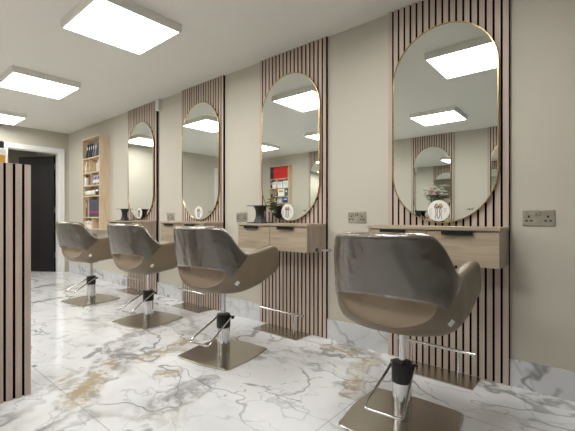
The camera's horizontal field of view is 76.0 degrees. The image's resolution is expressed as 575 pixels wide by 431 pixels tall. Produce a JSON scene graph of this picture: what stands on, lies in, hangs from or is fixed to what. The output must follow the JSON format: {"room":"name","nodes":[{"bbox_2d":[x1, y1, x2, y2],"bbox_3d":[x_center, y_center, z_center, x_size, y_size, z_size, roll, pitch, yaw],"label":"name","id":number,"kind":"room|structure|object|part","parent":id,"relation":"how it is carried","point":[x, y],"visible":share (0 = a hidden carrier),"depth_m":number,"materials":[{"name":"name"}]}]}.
{"room":"salon","nodes":[
{"label":"salon","id":0,"kind":"room"},
{"bbox_2d":[8,149,36,163],"bbox_3d":[-6.709,-0.229,6.083,0.100,2.457,4.370,0,0,40],"label":"wall","id":1,"kind":"structure","parent":0,"point":[13,155],"depth_m":7.46,"materials":[{"name":"paint"}]},
{"bbox_2d":[0,123,68,271],"bbox_3d":[-5.361,-0.229,4.946,0.120,2.457,4.370,0,0,40],"label":"wall","id":2,"kind":"structure","parent":0,"point":[8,133],"depth_m":6.28,"materials":[{"name":"beige paint"}]},
{"bbox_2d":[4,142,64,272],"bbox_3d":[-4.283,-0.085,6.202,0.150,2.170,0.900,0,0,40],"label":"trim","id":3,"kind":"structure","parent":2,"relation":"attached to","point":[60,153],"depth_m":6.46,"materials":[{"name":"white paint"}]},
{"bbox_2d":[19,156,55,271],"bbox_3d":[-4.469,-0.029,6.575,0.712,2.042,0.138,0,0,9],"label":"door","id":4,"kind":"structure","parent":2,"relation":"in","point":[43,209],"depth_m":6.54,"materials":[{"name":"black paint"}]},
{"bbox_2d":[37,153,55,267],"bbox_3d":[-6.039,-0.229,5.518,1.653,2.457,4.610,0,0,40],"label":"wall","id":5,"kind":"structure","parent":0,"point":[38,154],"depth_m":7.01,"materials":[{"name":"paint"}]},
{"bbox_2d":[0,0,423,133],"bbox_3d":[-2.007,-1.507,2.118,12.200,0.100,4.370,0,0,40],"label":"ceiling","id":6,"kind":"structure","parent":0,"point":[217,38],"depth_m":3.21,"materials":[{"name":"paint"}]},
{"bbox_2d":[0,110,26,124],"bbox_3d":[-4.190,-1.426,5.254,0.622,0.062,0.622,0,0,40],"label":"ceiling light","id":7,"kind":"object","parent":6,"relation":"attached to","point":[6,117],"visible":1,"depth_m":5.26,"materials":[{"name":"white plastic"}]},
{"bbox_2d":[0,114,23,124],"bbox_3d":[-4.190,-1.418,5.254,0.592,0.038,0.592,0,0,40],"label":"diffuser","id":8,"kind":"object","parent":7,"relation":"attached to","point":[11,119],"depth_m":5.31,"materials":[{"name":"white plastic"}]},
{"bbox_2d":[0,65,80,99],"bbox_3d":[-2.707,-1.426,4.003,0.622,0.062,0.622,0,0,40],"label":"ceiling light","id":9,"kind":"object","parent":6,"relation":"attached to","point":[16,78],"visible":1,"depth_m":3.93,"materials":[{"name":"white plastic"}]},
{"bbox_2d":[61,0,181,54],"bbox_3d":[-1.247,-1.426,2.772,0.622,0.062,0.622,0,0,40],"label":"ceiling light","id":10,"kind":"object","parent":6,"relation":"attached to","point":[126,25],"visible":1,"depth_m":2.71,"materials":[{"name":"white plastic"}]},
{"bbox_2d":[0,268,574,430],"bbox_3d":[-2.007,1.050,2.118,12.200,0.100,4.370,0,0,40],"label":"floor","id":11,"kind":"structure","parent":0,"point":[90,372],"depth_m":2.18,"materials":[{"name":"white stone"}]},
{"bbox_2d":[0,162,30,403],"bbox_3d":[-1.915,0.358,1.843,0.450,1.283,0.949,0,0,40],"label":"reception desk","id":12,"kind":"object","parent":11,"relation":"on","point":[15,179],"visible":1,"depth_m":2.01,"materials":[{"name":"laminate"}]},
{"bbox_2d":[0,141,6,162],"bbox_3d":[-1.644,-0.351,2.083,0.095,0.139,0.094,0,0,40],"label":"bottle","id":13,"kind":"object","parent":12,"relation":"on","point":[3,152],"visible":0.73,"depth_m":2.08,"materials":[{"name":"white plastic"}]},
{"bbox_2d":[0,148,6,162],"bbox_3d":[-1.645,-0.331,2.083,0.094,0.098,0.094,0,0,40],"label":"label","id":14,"kind":"object","parent":13,"relation":"on","point":[3,152],"depth_m":2.07,"materials":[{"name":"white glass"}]},
{"bbox_2d":[55,222,119,305],"bbox_3d":[-2.346,0.534,4.310,0.613,0.931,0.638,0,0,31],"label":"salon chair","id":15,"kind":"object","parent":11,"relation":"on","point":[77,243],"visible":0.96,"depth_m":4.13,"materials":[{"name":"leather"}]},
{"bbox_3d":[-2.315,0.407,4.362,0.611,0.152,0.513,0,0,31],"label":"lumbar panel","id":16,"kind":"part","parent":15,"relation":"part of","materials":[{"name":"beige leather"}]},
{"bbox_3d":[-2.374,0.797,4.264,0.182,0.134,0.315,0,0,31],"label":"pump lever","id":17,"kind":"part","parent":15,"relation":"part of","materials":[{"name":"silver metal"}]},
{"bbox_3d":[-2.322,0.994,4.351,0.505,0.012,0.505,0,0,31],"label":"plate","id":18,"kind":"part","parent":15,"relation":"part of","materials":[{"name":"metal"}]},
{"bbox_2d":[117,276,142,295],"bbox_3d":[-2.028,0.907,4.827,0.494,0.186,0.200,0,0,40],"label":"footrest","id":19,"kind":"object","parent":11,"relation":"on","point":[132,291],"visible":0.99,"depth_m":4.81,"materials":[{"name":"silver metal"}]},
{"bbox_3d":[-2.028,0.997,4.827,0.494,0.006,0.200,0,0,40],"label":"plate","id":20,"kind":"part","parent":19,"relation":"part of","materials":[{"name":"metal"}]},
{"bbox_2d":[107,223,182,329],"bbox_3d":[-1.357,0.534,3.482,0.613,0.931,0.638,0,0,31],"label":"salon chair","id":21,"kind":"object","parent":11,"relation":"on","point":[133,249],"visible":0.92,"depth_m":3.30,"materials":[{"name":"leather"}]},
{"bbox_3d":[-1.326,0.407,3.535,0.611,0.152,0.513,0,0,31],"label":"lumbar panel","id":22,"kind":"part","parent":21,"relation":"part of","materials":[{"name":"beige leather"}]},
{"bbox_3d":[-1.385,0.797,3.436,0.182,0.134,0.315,0,0,31],"label":"pump lever","id":23,"kind":"part","parent":21,"relation":"part of","materials":[{"name":"silver metal"}]},
{"bbox_3d":[-1.332,0.994,3.524,0.505,0.012,0.505,0,0,31],"label":"plate","id":24,"kind":"part","parent":21,"relation":"part of","materials":[{"name":"metal"}]},
{"bbox_2d":[171,288,213,312],"bbox_3d":[-1.036,0.907,3.990,0.494,0.186,0.200,0,0,40],"label":"footrest","id":25,"kind":"object","parent":11,"relation":"on","point":[191,307],"visible":1,"depth_m":3.98,"materials":[{"name":"silver metal"}]},
{"bbox_3d":[-1.036,0.997,3.990,0.494,0.006,0.200,0,0,40],"label":"plate","id":26,"kind":"part","parent":25,"relation":"part of","materials":[{"name":"metal"}]},
{"bbox_3d":[-0.925,0.913,3.897,0.017,0.166,0.017,0,0,40],"label":"post","id":27,"kind":"part","parent":25,"relation":"part of","materials":[{"name":"silver metal"}]},
{"bbox_2d":[173,226,278,370],"bbox_3d":[-0.490,0.534,2.634,0.613,0.931,0.638,0,0,31],"label":"salon chair","id":28,"kind":"object","parent":11,"relation":"on","point":[208,259],"visible":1,"depth_m":2.46,"materials":[{"name":"leather"}]},
{"bbox_3d":[-0.459,0.407,2.686,0.611,0.152,0.513,0,0,31],"label":"lumbar panel","id":29,"kind":"part","parent":28,"relation":"part of","materials":[{"name":"beige leather"}]},
{"bbox_3d":[-0.518,0.797,2.587,0.182,0.134,0.315,0,0,31],"label":"pump lever","id":30,"kind":"part","parent":28,"relation":"part of","materials":[{"name":"silver metal"}]},
{"bbox_3d":[-0.465,0.994,2.675,0.505,0.012,0.505,0,0,31],"label":"plate","id":31,"kind":"part","parent":28,"relation":"part of","materials":[{"name":"metal"}]},
{"bbox_2d":[252,306,310,340],"bbox_3d":[-0.056,0.907,3.165,0.494,0.186,0.200,0,0,40],"label":"footrest","id":32,"kind":"object","parent":11,"relation":"on","point":[292,334],"visible":1,"depth_m":3.14,"materials":[{"name":"silver metal"}]},
{"bbox_3d":[-0.167,0.913,3.258,0.017,0.166,0.017,0,0,40],"label":"post","id":33,"kind":"part","parent":32,"relation":"part of","materials":[{"name":"silver metal"}]},
{"bbox_3d":[-0.056,0.997,3.165,0.494,0.006,0.200,0,0,40],"label":"plate","id":34,"kind":"part","parent":32,"relation":"part of","materials":[{"name":"metal"}]},
{"bbox_3d":[0.055,0.913,3.071,0.017,0.166,0.017,0,0,40],"label":"post","id":35,"kind":"part","parent":32,"relation":"part of","materials":[{"name":"silver metal"}]},
{"bbox_2d":[334,231,480,430],"bbox_3d":[0.532,0.534,1.761,0.613,0.931,0.638,0,0,36],"label":"salon chair","id":36,"kind":"object","parent":11,"relation":"on","point":[408,284],"visible":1,"depth_m":1.59,"materials":[{"name":"beige leather"}]},
{"bbox_3d":[0.568,0.407,1.810,0.611,0.152,0.513,0,0,36],"label":"lumbar panel","id":37,"kind":"part","parent":36,"relation":"part of","materials":[{"name":"beige leather"}]},
{"bbox_3d":[0.500,0.797,1.717,0.182,0.134,0.315,0,0,36],"label":"pump lever","id":38,"kind":"part","parent":36,"relation":"part of","materials":[{"name":"silver metal"}]},
{"bbox_3d":[0.560,0.994,1.800,0.505,0.012,0.505,0,0,36],"label":"plate","id":39,"kind":"part","parent":36,"relation":"part of","materials":[{"name":"metal"}]},
{"bbox_2d":[390,336,480,390],"bbox_3d":[0.929,0.907,2.334,0.494,0.186,0.200,0,0,40],"label":"footrest","id":40,"kind":"object","parent":11,"relation":"on","point":[454,378],"visible":0.93,"depth_m":2.27,"materials":[{"name":"metal"}]},
{"bbox_3d":[0.818,0.913,2.427,0.017,0.166,0.017,0,0,40],"label":"post","id":41,"kind":"part","parent":40,"relation":"part of","materials":[{"name":"silver metal"}]},
{"bbox_3d":[0.929,0.997,2.334,0.494,0.006,0.200,0,0,40],"label":"plate","id":42,"kind":"part","parent":40,"relation":"part of","materials":[{"name":"metal"}]},
{"bbox_3d":[1.040,0.913,2.240,0.017,0.166,0.017,0,0,40],"label":"post","id":43,"kind":"part","parent":40,"relation":"part of","materials":[{"name":"silver metal"}]},
{"bbox_2d":[69,0,574,371],"bbox_3d":[0.117,-0.229,3.263,10.427,2.457,0.120,0,0,40],"label":"wall","id":44,"kind":"structure","parent":0,"point":[542,32],"depth_m":2.70,"materials":[{"name":"beige paint"}]},
{"bbox_2d":[82,134,108,229],"bbox_3d":[-2.976,-0.492,5.701,0.620,1.421,0.140,0,0,40],"label":"shelf unit","id":45,"kind":"object","parent":44,"relation":"attached to","point":[98,223],"visible":0.86,"depth_m":5.55,"materials":[{"name":"brown wood"}]},
{"bbox_2d":[84,176,88,185],"bbox_3d":[-3.186,-0.549,5.839,0.069,0.165,0.068,0,0,40],"label":"bottle","id":46,"kind":"object","parent":45,"relation":"on","point":[86,180],"visible":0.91,"depth_m":5.81,"materials":[{"name":"white plastic"}]},
{"bbox_2d":[85,162,88,172],"bbox_3d":[-3.170,-0.753,5.819,0.061,0.170,0.060,0,0,40],"label":"bottle","id":47,"kind":"object","parent":45,"relation":"on","point":[86,165],"visible":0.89,"depth_m":5.80,"materials":[{"name":"beige plastic"}]},
{"bbox_2d":[86,200,87,216],"bbox_3d":[-3.136,-0.113,5.836,0.030,0.270,0.101,0,0,40],"label":"folder","id":48,"kind":"object","parent":45,"relation":"on","point":[86,200],"visible":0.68,"depth_m":5.80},
{"bbox_3d":[-3.207,-0.492,5.896,0.016,1.421,0.140,0,0,40],"label":"panel","id":49,"kind":"part","parent":45,"relation":"part of","materials":[{"name":"brown wood"}]},
{"bbox_2d":[85,190,94,194],"bbox_3d":[-3.060,-0.360,5.756,0.360,0.077,0.075,0,0,40],"label":"rolled towel","id":50,"kind":"object","parent":45,"relation":"on","point":[89,192],"visible":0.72,"depth_m":5.72,"materials":[{"name":"white fabric"}]},
{"bbox_2d":[89,200,90,216],"bbox_3d":[-3.018,-0.108,5.736,0.069,0.260,0.111,0,0,40],"label":"file box","id":51,"kind":"object","parent":45,"relation":"on","point":[89,200],"visible":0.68,"depth_m":5.70,"materials":[{"name":"cardboard"}]},
{"bbox_3d":[-2.977,-1.195,5.699,0.588,0.016,0.133,0,0,40],"label":"shelf","id":52,"kind":"part","parent":45,"relation":"part of","materials":[{"name":"brown wood"}]},
{"bbox_3d":[-2.977,-0.885,5.699,0.588,0.016,0.133,0,0,40],"label":"shelf","id":53,"kind":"part","parent":45,"relation":"part of","materials":[{"name":"brown wood"}]},
{"bbox_3d":[-2.977,-0.660,5.699,0.588,0.016,0.133,0,0,40],"label":"shelf","id":54,"kind":"part","parent":45,"relation":"part of","materials":[{"name":"brown wood"}]},
{"bbox_3d":[-2.977,-0.458,5.699,0.588,0.016,0.133,0,0,40],"label":"shelf","id":55,"kind":"part","parent":45,"relation":"part of","materials":[{"name":"brown wood"}]},
{"bbox_2d":[91,200,92,216],"bbox_3d":[-2.962,-0.108,5.689,0.069,0.260,0.111,0,0,40],"label":"file box","id":56,"kind":"object","parent":45,"relation":"on","point":[91,200],"visible":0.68,"depth_m":5.65,"materials":[{"name":"blue cardboard"}]},
{"bbox_2d":[93,200,94,216],"bbox_3d":[-2.907,-0.108,5.643,0.069,0.260,0.111,0,0,40],"label":"file box","id":57,"kind":"object","parent":45,"relation":"on","point":[93,200],"visible":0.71,"depth_m":5.61,"materials":[{"name":"blue cardboard"}]},
{"bbox_2d":[92,143,95,156],"bbox_3d":[-2.925,-1.002,5.645,0.102,0.213,0.101,0,0,40],"label":"folder","id":58,"kind":"object","parent":45,"relation":"on","point":[94,144],"visible":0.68,"depth_m":5.61,"materials":[{"name":"grey plastic"}]},
{"bbox_3d":[-2.933,-0.492,5.752,0.588,1.405,0.006,0,0,40],"label":"panel","id":59,"kind":"part","parent":45,"relation":"part of","materials":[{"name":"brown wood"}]},
{"bbox_2d":[95,200,96,216],"bbox_3d":[-2.852,-0.108,5.596,0.069,0.260,0.111,0,0,40],"label":"file box","id":60,"kind":"object","parent":45,"relation":"on","point":[95,200],"visible":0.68,"depth_m":5.56,"materials":[{"name":"blue cardboard"}]},
{"bbox_2d":[94,142,98,155],"bbox_3d":[-2.866,-1.002,5.595,0.102,0.213,0.101,0,0,40],"label":"folder","id":61,"kind":"object","parent":45,"relation":"on","point":[96,153],"visible":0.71,"depth_m":5.56,"materials":[{"name":"grey plastic"}]},
{"bbox_2d":[97,200,98,216],"bbox_3d":[-2.796,-0.108,5.549,0.069,0.260,0.111,0,0,40],"label":"file box","id":62,"kind":"object","parent":45,"relation":"on","point":[97,200],"visible":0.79,"depth_m":5.51,"materials":[{"name":"cardboard"}]},
{"bbox_3d":[-2.745,-0.492,5.506,0.016,1.421,0.140,0,0,40],"label":"panel","id":63,"kind":"part","parent":45,"relation":"part of","materials":[{"name":"brown wood"}]},
{"bbox_2d":[69,263,127,286],"bbox_3d":[-3.052,0.919,5.849,2.125,0.161,0.012,0,0,40],"label":"baseboard","id":64,"kind":"structure","parent":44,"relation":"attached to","point":[108,276],"depth_m":5.69,"materials":[{"name":"stone"}]},
{"bbox_2d":[128,101,157,294],"bbox_3d":[-1.938,-0.229,4.903,0.756,2.457,0.022,0,0,40],"label":"panel","id":65,"kind":"object","parent":44,"relation":"attached to","point":[147,113],"visible":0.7,"depth_m":4.76,"materials":[{"name":"brown wood"}]},
{"bbox_2d":[108,220,155,237],"bbox_3d":[-2.043,0.177,4.801,0.783,0.221,0.265,0,0,40],"label":"console","id":66,"kind":"object","parent":65,"relation":"attached to","point":[150,226],"visible":0.43,"depth_m":4.61,"materials":[{"name":"brown wood"}]},
{"bbox_2d":[116,209,133,220],"bbox_3d":[-2.156,-0.011,4.873,0.192,0.155,0.150,0,0,40],"label":"display stand","id":67,"kind":"object","parent":66,"relation":"on","point":[124,217],"visible":1,"depth_m":4.84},
{"bbox_3d":[-1.748,0.186,4.564,0.018,0.203,0.249,0,0,40],"label":"panel","id":68,"kind":"part","parent":66,"relation":"part of","materials":[{"name":"brown wood"}]},
{"bbox_2d":[128,121,154,218],"bbox_3d":[-1.950,-0.597,4.885,0.660,1.294,0.021,0,0,40],"label":"mirror","id":69,"kind":"object","parent":65,"relation":"attached to","point":[141,144],"visible":1,"depth_m":4.86,"materials":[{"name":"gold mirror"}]},
{"bbox_2d":[136,208,141,217],"bbox_3d":[-1.973,-0.031,4.892,0.138,0.138,0.005,0,0,40],"label":"card","id":70,"kind":"object","parent":69,"relation":"attached to","point":[139,211],"visible":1,"depth_m":4.88,"materials":[{"name":"white paper"}]},
{"bbox_2d":[155,99,160,110],"bbox_3d":[-1.620,-1.386,4.617,0.070,0.140,0.050,0,0,40],"label":"wall sensor","id":71,"kind":"object","parent":44,"relation":"attached to","point":[157,101],"visible":1,"depth_m":4.60,"materials":[{"name":"white paint"}]},
{"bbox_2d":[158,111,158,281],"bbox_3d":[-1.627,-0.237,4.652,0.008,2.155,0.006,0,0,40],"label":"strip","id":72,"kind":"object","parent":44,"relation":"attached to","point":[158,111],"visible":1,"depth_m":4.65,"materials":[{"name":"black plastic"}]},
{"bbox_2d":[157,282,180,300],"bbox_3d":[-1.448,0.919,4.496,0.504,0.162,0.012,0,0,40],"label":"baseboard","id":73,"kind":"structure","parent":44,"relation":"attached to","point":[163,289],"depth_m":4.49,"materials":[{"name":"stone"}]},
{"bbox_2d":[167,213,174,219],"bbox_3d":[-1.420,0.012,4.474,0.152,0.090,0.011,0,0,40],"label":"wall socket","id":74,"kind":"object","parent":44,"relation":"attached to","point":[170,216],"visible":1,"depth_m":4.46,"materials":[{"name":"metal"}]},
{"bbox_2d":[181,75,224,310],"bbox_3d":[-0.946,-0.229,4.066,0.756,2.457,0.022,0,0,40],"label":"panel","id":75,"kind":"object","parent":44,"relation":"attached to","point":[212,91],"visible":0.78,"depth_m":3.94,"materials":[{"name":"brown wood"}]},
{"bbox_2d":[160,221,222,241],"bbox_3d":[-1.051,0.177,3.965,0.783,0.221,0.265,0,0,40],"label":"console","id":76,"kind":"object","parent":75,"relation":"attached to","point":[167,235],"visible":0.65,"depth_m":3.98,"materials":[{"name":"brown wood"}]},
{"bbox_3d":[-1.269,0.189,4.006,0.382,0.195,0.018,0,0,40],"label":"drawer","id":77,"kind":"part","parent":76,"relation":"part of","materials":[{"name":"brown wood"}]},
{"bbox_3d":[-0.756,0.186,3.727,0.018,0.203,0.249,0,0,40],"label":"panel","id":78,"kind":"part","parent":76,"relation":"part of","materials":[{"name":"brown wood"}]},
{"bbox_2d":[182,102,219,219],"bbox_3d":[-0.964,-0.597,4.054,0.660,1.294,0.021,0,0,40],"label":"mirror","id":79,"kind":"object","parent":75,"relation":"attached to","point":[201,126],"visible":1,"depth_m":4.03,"materials":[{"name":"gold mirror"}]},
{"bbox_2d":[195,206,202,218],"bbox_3d":[-0.981,-0.031,4.055,0.138,0.138,0.005,0,0,40],"label":"card","id":80,"kind":"object","parent":79,"relation":"attached to","point":[198,211],"visible":1,"depth_m":4.05,"materials":[{"name":"white paper"}]},
{"bbox_2d":[236,212,246,220],"bbox_3d":[-0.457,0.012,3.662,0.152,0.090,0.011,0,0,40],"label":"wall socket","id":81,"kind":"object","parent":44,"relation":"attached to","point":[240,216],"visible":1,"depth_m":3.66,"materials":[{"name":"metal"}]},
{"bbox_2d":[226,297,259,320],"bbox_3d":[-0.444,0.919,3.650,0.476,0.162,0.012,0,0,40],"label":"baseboard","id":82,"kind":"structure","parent":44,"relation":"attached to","point":[247,309],"depth_m":3.63,"materials":[{"name":"stone"}]},
{"bbox_2d":[260,36,327,338],"bbox_3d":[0.034,-0.229,3.241,0.756,2.457,0.022,0,0,40],"label":"panel","id":83,"kind":"object","parent":44,"relation":"attached to","point":[299,285],"visible":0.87,"depth_m":3.15,"materials":[{"name":"brown wood"}]},
{"bbox_2d":[237,223,325,252],"bbox_3d":[-0.071,0.177,3.139,0.783,0.221,0.265,0,0,40],"label":"console","id":84,"kind":"object","parent":83,"relation":"attached to","point":[290,237],"visible":0.92,"depth_m":2.97,"materials":[{"name":"brown wood"}]},
{"bbox_3d":[-0.315,0.100,3.181,0.170,0.022,0.015,0,0,40],"label":"handle","id":85,"kind":"part","parent":84,"relation":"part of","materials":[{"name":"black plastic"}]},
{"bbox_3d":[-0.289,0.189,3.181,0.382,0.195,0.018,0,0,40],"label":"drawer","id":86,"kind":"part","parent":84,"relation":"part of","materials":[{"name":"brown wood"}]},
{"bbox_2d":[247,205,273,222],"bbox_3d":[-0.241,-0.011,3.258,0.192,0.155,0.150,0,0,40],"label":"display stand","id":87,"kind":"object","parent":84,"relation":"on","point":[260,209],"visible":0.99,"depth_m":3.22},
{"bbox_3d":[-0.019,0.100,2.931,0.170,0.022,0.015,0,0,40],"label":"handle","id":88,"kind":"part","parent":84,"relation":"part of","materials":[{"name":"black plastic"}]},
{"bbox_3d":[0.007,0.189,2.931,0.382,0.195,0.018,0,0,40],"label":"drawer","id":89,"kind":"part","parent":84,"relation":"part of","materials":[{"name":"brown wood"}]},
{"bbox_3d":[0.223,0.186,2.901,0.018,0.203,0.249,0,0,40],"label":"panel","id":90,"kind":"part","parent":84,"relation":"part of","materials":[{"name":"brown wood"}]},
{"bbox_2d":[316,248,332,251],"bbox_3d":[0.284,0.270,2.847,0.144,0.026,0.111,0,0,40],"label":"holder","id":91,"kind":"object","parent":84,"relation":"attached to","point":[317,249],"visible":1,"depth_m":2.81,"materials":[{"name":"silver metal"}]},
{"bbox_2d":[261,72,320,220],"bbox_3d":[0.015,-0.597,3.228,0.660,1.294,0.021,0,0,40],"label":"mirror","id":92,"kind":"object","parent":83,"relation":"attached to","point":[291,109],"visible":1,"depth_m":3.20,"materials":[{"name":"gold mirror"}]},
{"bbox_2d":[281,204,293,219],"bbox_3d":[-0.002,-0.031,3.229,0.138,0.138,0.005,0,0,40],"label":"card","id":93,"kind":"object","parent":92,"relation":"attached to","point":[287,211],"visible":1,"depth_m":3.23,"materials":[{"name":"white paper"}]},
{"bbox_2d":[348,211,365,222],"bbox_3d":[0.533,0.012,2.827,0.152,0.090,0.011,0,0,40],"label":"wall socket","id":94,"kind":"object","parent":44,"relation":"attached to","point":[353,216],"visible":1,"depth_m":2.82,"materials":[{"name":"metal"}]},
{"bbox_2d":[327,319,387,353],"bbox_3d":[0.528,0.919,2.830,0.519,0.162,0.012,0,0,40],"label":"baseboard","id":95,"kind":"structure","parent":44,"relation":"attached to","point":[357,335],"depth_m":2.82,"materials":[{"name":"stone"}]},
{"bbox_2d":[388,0,509,385],"bbox_3d":[1.019,-0.229,2.410,0.756,2.457,0.022,0,0,40],"label":"panel","id":96,"kind":"object","parent":44,"relation":"attached to","point":[485,332],"visible":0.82,"depth_m":2.27,"materials":[{"name":"laminate"}]},
{"bbox_2d":[367,225,508,268],"bbox_3d":[0.914,0.177,2.308,0.783,0.221,0.265,0,0,40],"label":"console","id":97,"kind":"object","parent":96,"relation":"attached to","point":[487,246],"visible":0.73,"depth_m":2.08,"materials":[{"name":"brown wood"}]},
{"bbox_3d":[0.670,0.100,2.350,0.170,0.022,0.015,0,0,40],"label":"handle","id":98,"kind":"part","parent":97,"relation":"part of","materials":[{"name":"black plastic"}]},
{"bbox_3d":[0.696,0.189,2.350,0.382,0.195,0.018,0,0,40],"label":"drawer","id":99,"kind":"part","parent":97,"relation":"part of","materials":[{"name":"brown wood"}]},
{"bbox_3d":[0.966,0.100,2.100,0.170,0.022,0.015,0,0,40],"label":"handle","id":100,"kind":"part","parent":97,"relation":"part of","materials":[{"name":"black plastic"}]},
{"bbox_3d":[0.992,0.189,2.100,0.382,0.195,0.018,0,0,40],"label":"drawer","id":101,"kind":"part","parent":97,"relation":"part of","materials":[{"name":"brown wood"}]},
{"bbox_3d":[1.208,0.186,2.070,0.018,0.203,0.249,0,0,40],"label":"panel","id":102,"kind":"part","parent":97,"relation":"part of","materials":[{"name":"brown wood"}]},
{"bbox_2d":[393,21,498,222],"bbox_3d":[1.002,-0.597,2.396,0.660,1.294,0.021,0,0,40],"label":"mirror","id":103,"kind":"object","parent":96,"relation":"attached to","point":[446,81],"visible":1,"depth_m":2.37,"materials":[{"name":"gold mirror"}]},
{"bbox_2d":[428,200,449,220],"bbox_3d":[0.984,-0.031,2.398,0.138,0.138,0.005,0,0,40],"label":"card","id":104,"kind":"object","parent":103,"relation":"attached to","point":[438,210],"visible":1,"depth_m":2.40,"materials":[{"name":"white paper"}]},
{"bbox_2d":[523,210,554,225],"bbox_3d":[1.418,0.012,2.080,0.152,0.090,0.011,0,0,40],"label":"wall socket","id":105,"kind":"object","parent":44,"relation":"attached to","point":[530,217],"visible":1,"depth_m":2.08,"materials":[{"name":"metal"}]},
{"bbox_2d":[510,358,574,401],"bbox_3d":[1.428,0.919,2.071,0.297,0.162,0.012,0,0,40],"label":"baseboard","id":106,"kind":"structure","parent":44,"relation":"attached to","point":[547,380],"depth_m":2.06,"materials":[{"name":"stone"}]}
]}

